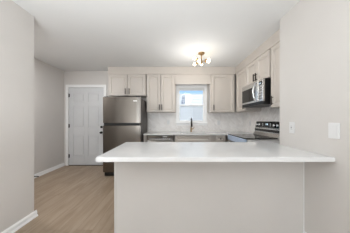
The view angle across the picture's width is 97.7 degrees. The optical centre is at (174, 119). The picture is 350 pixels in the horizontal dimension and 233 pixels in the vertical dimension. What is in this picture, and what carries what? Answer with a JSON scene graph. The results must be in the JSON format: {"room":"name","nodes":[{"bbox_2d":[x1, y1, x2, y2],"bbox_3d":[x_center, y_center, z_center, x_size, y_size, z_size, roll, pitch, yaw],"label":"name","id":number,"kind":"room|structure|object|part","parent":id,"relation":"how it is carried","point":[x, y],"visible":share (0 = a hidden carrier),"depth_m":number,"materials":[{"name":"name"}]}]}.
{"room":"kitchen","nodes":[
{"label":"kitchen","id":0,"kind":"room"},
{"bbox_2d":[0,0,33,232],"bbox_3d":[-1.803,-0.033,-0.704,0.120,2.480,5.193,0,0,0],"label":"wall","id":1,"kind":"structure","parent":0,"point":[16,24],"depth_m":1.68,"materials":[{"name":"beige paint"}]},
{"bbox_2d":[1,210,37,232],"bbox_3d":[-1.730,1.169,-0.690,0.027,0.075,5.220,0,0,0],"label":"baseboard","id":2,"kind":"structure","parent":1,"relation":"attached to","point":[31,216],"depth_m":1.72,"materials":[{"name":"white paint"}]},
{"bbox_2d":[34,58,63,173],"bbox_3d":[-2.446,-0.033,2.894,1.165,2.480,2.243,0,0,0],"label":"wall","id":3,"kind":"structure","parent":0,"point":[48,79],"depth_m":3.52,"materials":[{"name":"beige paint"}]},
{"bbox_2d":[34,163,64,177],"bbox_3d":[-2.894,1.169,2.970,0.027,0.075,2.093,0,0,0],"label":"baseboard","id":4,"kind":"structure","parent":3,"relation":"attached to","point":[62,164],"depth_m":3.52,"materials":[{"name":"white paint"}]},
{"bbox_2d":[14,165,113,232],"bbox_3d":[-0.559,1.257,0.358,4.938,0.100,7.556,0,0,0],"label":"floor","id":5,"kind":"structure","parent":0,"point":[67,199],"depth_m":2.25,"materials":[{"name":"brown wood"}]},
{"bbox_2d":[103,96,146,175],"bbox_3d":[-1.115,0.361,3.585,0.784,1.692,0.795,0,0,0],"label":"refrigerator","id":6,"kind":"object","parent":5,"relation":"on","point":[124,118],"visible":0.68,"depth_m":3.19,"materials":[{"name":"metal"}]},
{"bbox_3d":[-1.115,0.616,3.227,0.784,0.973,0.078,0,0,0],"label":"fridge door","id":7,"kind":"part","parent":6,"relation":"part of","materials":[{"name":"metal"}]},
{"bbox_3d":[-1.115,-0.199,3.227,0.784,0.541,0.078,0,0,0],"label":"freezer door","id":8,"kind":"part","parent":6,"relation":"part of","materials":[{"name":"metal"}]},
{"bbox_2d":[147,135,173,141],"bbox_3d":[-0.325,0.779,3.673,0.596,0.854,0.646,0,0,0],"label":"dishwasher","id":9,"kind":"object","parent":5,"relation":"on","point":[150,138],"visible":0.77,"depth_m":3.40,"materials":[{"name":"silver metal"}]},
{"bbox_3d":[-0.325,0.779,3.414,0.594,0.635,0.028,0,0,0],"label":"door","id":10,"kind":"part","parent":9,"relation":"part of","materials":[{"name":"metal"}]},
{"bbox_2d":[175,135,210,141],"bbox_3d":[0.395,0.782,3.691,0.800,0.850,0.645,0,0,0],"label":"base cabinet","id":11,"kind":"object","parent":5,"relation":"on","point":[178,138],"visible":0.21,"depth_m":3.41,"materials":[{"name":"beige paint"}]},
{"bbox_2d":[143,132,252,135],"bbox_3d":[0.540,0.332,3.588,2.480,0.030,0.836,0,0,0],"label":"countertop","id":12,"kind":"structure","parent":11,"relation":"on","point":[146,133],"depth_m":3.47,"materials":[{"name":"white stone"}]},
{"bbox_2d":[114,162,303,232],"bbox_3d":[0.353,0.781,1.854,1.964,0.851,0.552,0,0,0],"label":"base cabinet","id":13,"kind":"object","parent":5,"relation":"on","point":[150,197],"visible":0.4,"depth_m":1.58,"materials":[{"name":"beige paint"}]},
{"bbox_3d":[-0.619,0.781,1.591,0.020,0.851,0.023,0,0,0],"label":"corner trim","id":14,"kind":"part","parent":13,"relation":"part of","materials":[{"name":"beige paint"}]},
{"bbox_2d":[96,142,334,161],"bbox_3d":[0.323,0.336,1.714,2.025,0.038,0.881,0,0,0],"label":"countertop","id":15,"kind":"structure","parent":13,"relation":"on","point":[127,151],"depth_m":1.47,"materials":[{"name":"white stone"}]},
{"bbox_2d":[210,135,224,141],"bbox_3d":[0.963,0.782,3.691,0.325,0.850,0.645,0,0,0],"label":"base cabinet","id":16,"kind":"object","parent":5,"relation":"on","point":[214,138],"visible":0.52,"depth_m":3.41,"materials":[{"name":"beige paint"}]},
{"bbox_3d":[1.012,0.427,3.421,0.219,0.140,0.030,0,0,0],"label":"drawer","id":17,"kind":"part","parent":16,"relation":"part of","materials":[{"name":"beige paint"}]},
{"bbox_2d":[226,121,279,141],"bbox_3d":[1.399,0.621,2.784,0.757,1.172,0.762,0,0,0],"label":"range","id":18,"kind":"object","parent":5,"relation":"on","point":[264,130],"visible":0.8,"depth_m":2.67,"materials":[{"name":"metal"}]},
{"bbox_3d":[1.109,0.360,2.784,0.042,0.093,0.762,0,0,0],"label":"rail","id":19,"kind":"part","parent":18,"relation":"part of","materials":[{"name":"silver metal"}]},
{"bbox_2d":[228,134,276,138],"bbox_3d":[1.356,0.303,2.784,0.512,0.017,0.762,0,0,0],"label":"cooktop","id":20,"kind":"object","parent":18,"relation":"in","point":[237,136],"depth_m":2.66,"materials":[{"name":"black glass"}]},
{"bbox_3d":[1.675,0.097,2.784,0.025,0.100,0.754,0,0,0],"label":"control panel","id":21,"kind":"part","parent":18,"relation":"part of","materials":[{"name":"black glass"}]},
{"bbox_3d":[1.457,0.782,2.258,0.660,0.850,0.235,0,0,0],"label":"base cabinet","id":22,"kind":"object","parent":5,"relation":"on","visible":0},
{"bbox_2d":[248,140,279,143],"bbox_3d":[1.457,0.336,2.173,0.644,0.038,0.430,0,0,0],"label":"countertop","id":23,"kind":"structure","parent":22,"relation":"on","point":[272,141],"depth_m":2.21,"materials":[{"name":"white stone"}]},
{"bbox_2d":[64,71,242,164],"bbox_3d":[-0.559,-0.033,4.076,4.938,2.480,0.120,0,0,0],"label":"wall","id":24,"kind":"structure","parent":0,"point":[70,77],"depth_m":4.02,"materials":[{"name":"beige paint"}]},
{"bbox_2d":[66,85,106,165],"bbox_3d":[-2.328,0.147,4.034,1.069,2.120,0.164,0,0,0],"label":"door","id":25,"kind":"structure","parent":24,"relation":"in","point":[84,106],"depth_m":4.02,"materials":[{"name":"white paint"}]},
{"bbox_2d":[108,74,146,97],"bbox_3d":[-1.161,-0.833,3.830,0.915,0.520,0.365,0,0,0],"label":"upper cabinet","id":26,"kind":"object","parent":24,"relation":"attached to","point":[119,85],"visible":0.98,"depth_m":3.71,"materials":[{"name":"beige paint"}]},
{"bbox_3d":[-1.377,-0.833,3.701,0.446,0.512,0.030,0,0,0],"label":"door","id":27,"kind":"part","parent":26,"relation":"part of","materials":[{"name":"beige paint"}]},
{"bbox_3d":[-0.931,-0.833,3.701,0.421,0.512,0.030,0,0,0],"label":"door","id":28,"kind":"part","parent":26,"relation":"part of","materials":[{"name":"beige paint"}]},
{"bbox_2d":[147,74,174,112],"bbox_3d":[-0.340,-0.635,3.830,0.700,0.915,0.365,0,0,0],"label":"upper cabinet","id":29,"kind":"object","parent":24,"relation":"attached to","point":[160,88],"visible":1,"depth_m":3.70,"materials":[{"name":"beige paint"}]},
{"bbox_3d":[-0.511,-0.635,3.701,0.321,0.907,0.030,0,0,0],"label":"door","id":30,"kind":"part","parent":29,"relation":"part of","materials":[{"name":"beige paint"}]},
{"bbox_3d":[-0.173,-0.635,3.701,0.331,0.907,0.030,0,0,0],"label":"door","id":31,"kind":"part","parent":29,"relation":"part of","materials":[{"name":"beige paint"}]},
{"bbox_2d":[176,84,207,124],"bbox_3d":[0.430,-0.389,4.053,0.830,1.088,0.165,0,0,0],"label":"window","id":32,"kind":"structure","parent":24,"relation":"in","point":[178,121],"depth_m":4.00,"materials":[{"name":"white plastic"}]},
{"bbox_2d":[179,88,203,90],"bbox_3d":[0.432,-0.801,4.031,0.661,0.080,0.028,0,0,0],"label":"window blind","id":33,"kind":"object","parent":32,"relation":"attached to","point":[180,89],"visible":1,"depth_m":4.02,"materials":[{"name":"white plastic"}]},
{"bbox_3d":[0.432,-0.169,4.061,0.677,0.449,0.030,0,0,0],"label":"sash","id":34,"kind":"part","parent":32,"relation":"part of","materials":[{"name":"white plastic"}]},
{"bbox_2d":[108,29,279,83],"bbox_3d":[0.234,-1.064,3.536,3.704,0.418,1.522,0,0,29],"label":"trim","id":35,"kind":"structure","parent":24,"relation":"attached to","point":[179,78],"depth_m":3.69,"materials":[{"name":"beige paint"}]},
{"bbox_2d":[148,113,242,131],"bbox_3d":[0.545,0.067,4.011,2.490,0.500,0.010,0,0,0],"label":"backsplash","id":36,"kind":"structure","parent":24,"relation":"attached to","point":[157,122],"depth_m":4.01,"materials":[{"name":"tile"}]},
{"bbox_2d":[208,74,234,112],"bbox_3d":[1.155,-0.635,3.830,0.600,0.915,0.365,0,0,0],"label":"upper cabinet","id":37,"kind":"object","parent":24,"relation":"attached to","point":[221,88],"visible":0.98,"depth_m":3.71,"materials":[{"name":"beige paint"}]},
{"bbox_2d":[12,0,299,70],"bbox_3d":[-0.559,-1.323,0.358,4.938,0.100,7.556,0,0,0],"label":"ceiling","id":38,"kind":"structure","parent":0,"point":[70,35],"depth_m":2.19,"materials":[{"name":"paint"}]},
{"bbox_2d":[193,52,209,65],"bbox_3d":[0.506,-1.155,2.938,0.343,0.237,0.341,0,0,0],"label":"ceiling light","id":39,"kind":"object","parent":38,"relation":"attached to","point":[199,53],"visible":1,"depth_m":2.90,"materials":[{"name":"white glass"}]},
{"bbox_2d":[280,0,349,232],"bbox_3d":[1.563,-0.033,-0.673,0.454,2.480,5.254,0,0,0],"label":"wall","id":40,"kind":"structure","parent":0,"point":[314,34],"depth_m":1.42,"materials":[{"name":"beige paint"}]},
{"bbox_2d":[289,122,294,132],"bbox_3d":[1.331,0.092,1.745,0.010,0.128,0.076,0,0,0],"label":"electrical outlet","id":41,"kind":"object","parent":40,"relation":"attached to","point":[291,124],"visible":1,"depth_m":1.74,"materials":[{"name":"white plastic"}]},
{"bbox_2d":[328,123,339,138],"bbox_3d":[1.329,0.094,1.281,0.013,0.132,0.090,0,0,0],"label":"wall plate","id":42,"kind":"object","parent":40,"relation":"attached to","point":[333,128],"visible":1,"depth_m":1.27,"materials":[{"name":"white plastic"}]},
{"bbox_3d":[1.850,-0.033,2.925,0.120,2.480,2.182,0,0,0],"label":"wall","id":43,"kind":"structure","parent":0,"visible":0},
{"bbox_2d":[236,67,260,111],"bbox_3d":[1.605,-0.635,3.421,0.365,0.915,0.518,0,0,0],"label":"upper cabinet","id":44,"kind":"object","parent":43,"relation":"attached to","point":[241,75],"visible":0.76,"depth_m":3.44,"materials":[{"name":"beige paint"}]},
{"bbox_3d":[1.475,-0.635,3.406,0.030,0.907,0.476,0,0,0],"label":"door","id":45,"kind":"part","parent":44,"relation":"part of","materials":[{"name":"beige paint"}]},
{"bbox_2d":[246,49,270,85],"bbox_3d":[1.605,-0.875,2.760,0.365,0.435,0.800,0,0,0],"label":"upper cabinet","id":46,"kind":"object","parent":43,"relation":"attached to","point":[260,68],"visible":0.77,"depth_m":2.65,"materials":[{"name":"beige paint"}]},
{"bbox_3d":[1.475,-0.875,2.960,0.030,0.427,0.388,0,0,0],"label":"door","id":47,"kind":"part","parent":46,"relation":"part of","materials":[{"name":"beige paint"}]},
{"bbox_2d":[242,78,270,107],"bbox_3d":[1.545,-0.448,2.780,0.482,0.410,0.756,0,0,0],"label":"microwave","id":48,"kind":"object","parent":46,"relation":"attached to","point":[257,94],"visible":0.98,"depth_m":2.57,"materials":[{"name":"silver plastic"}]},
{"bbox_3d":[1.396,-0.474,2.849,0.034,0.358,0.618,0,0,0],"label":"door","id":49,"kind":"part","parent":48,"relation":"part of","materials":[{"name":"metal"}]},
{"bbox_3d":[1.346,-0.466,2.583,0.085,0.341,0.030,0,0,0],"label":"handle","id":50,"kind":"part","parent":48,"relation":"part of","materials":[{"name":"silver metal"}]},
{"bbox_3d":[1.396,-0.474,2.470,0.034,0.358,0.135,0,0,0],"label":"control panel","id":51,"kind":"part","parent":48,"relation":"part of","materials":[{"name":"metal"}]},
{"bbox_3d":[1.475,-0.875,2.560,0.030,0.427,0.388,0,0,0],"label":"door","id":52,"kind":"part","parent":46,"relation":"part of","materials":[{"name":"beige paint"}]},
{"bbox_2d":[243,106,279,132],"bbox_3d":[1.785,0.027,3.003,0.010,0.580,2.006,0,0,0],"label":"backsplash","id":53,"kind":"structure","parent":43,"relation":"attached to","point":[266,113],"depth_m":3.26,"materials":[{"name":"tile"}]},
{"bbox_2d":[270,42,279,107],"bbox_3d":[1.605,-0.635,2.158,0.365,0.915,0.360,0,0,0],"label":"upper cabinet","id":54,"kind":"object","parent":43,"relation":"attached to","point":[275,50],"visible":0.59,"depth_m":2.25,"materials":[{"name":"beige paint"}]},
{"label":"outside","id":55,"kind":"structure","parent":0,"visible":0},
{"bbox_3d":[1.000,1.507,17.093,30.000,0.100,25.814,0,0,0],"label":"ground","id":56,"kind":"structure","parent":55,"visible":0},
{"bbox_2d":[180,94,202,119],"bbox_3d":[1.400,-0.030,10.675,9.200,2.975,3.450,0,0,0],"label":"neighbouring house","id":57,"kind":"structure","parent":56,"relation":"on","point":[186,112],"depth_m":8.98,"materials":[{"name":"white"}]}
]}

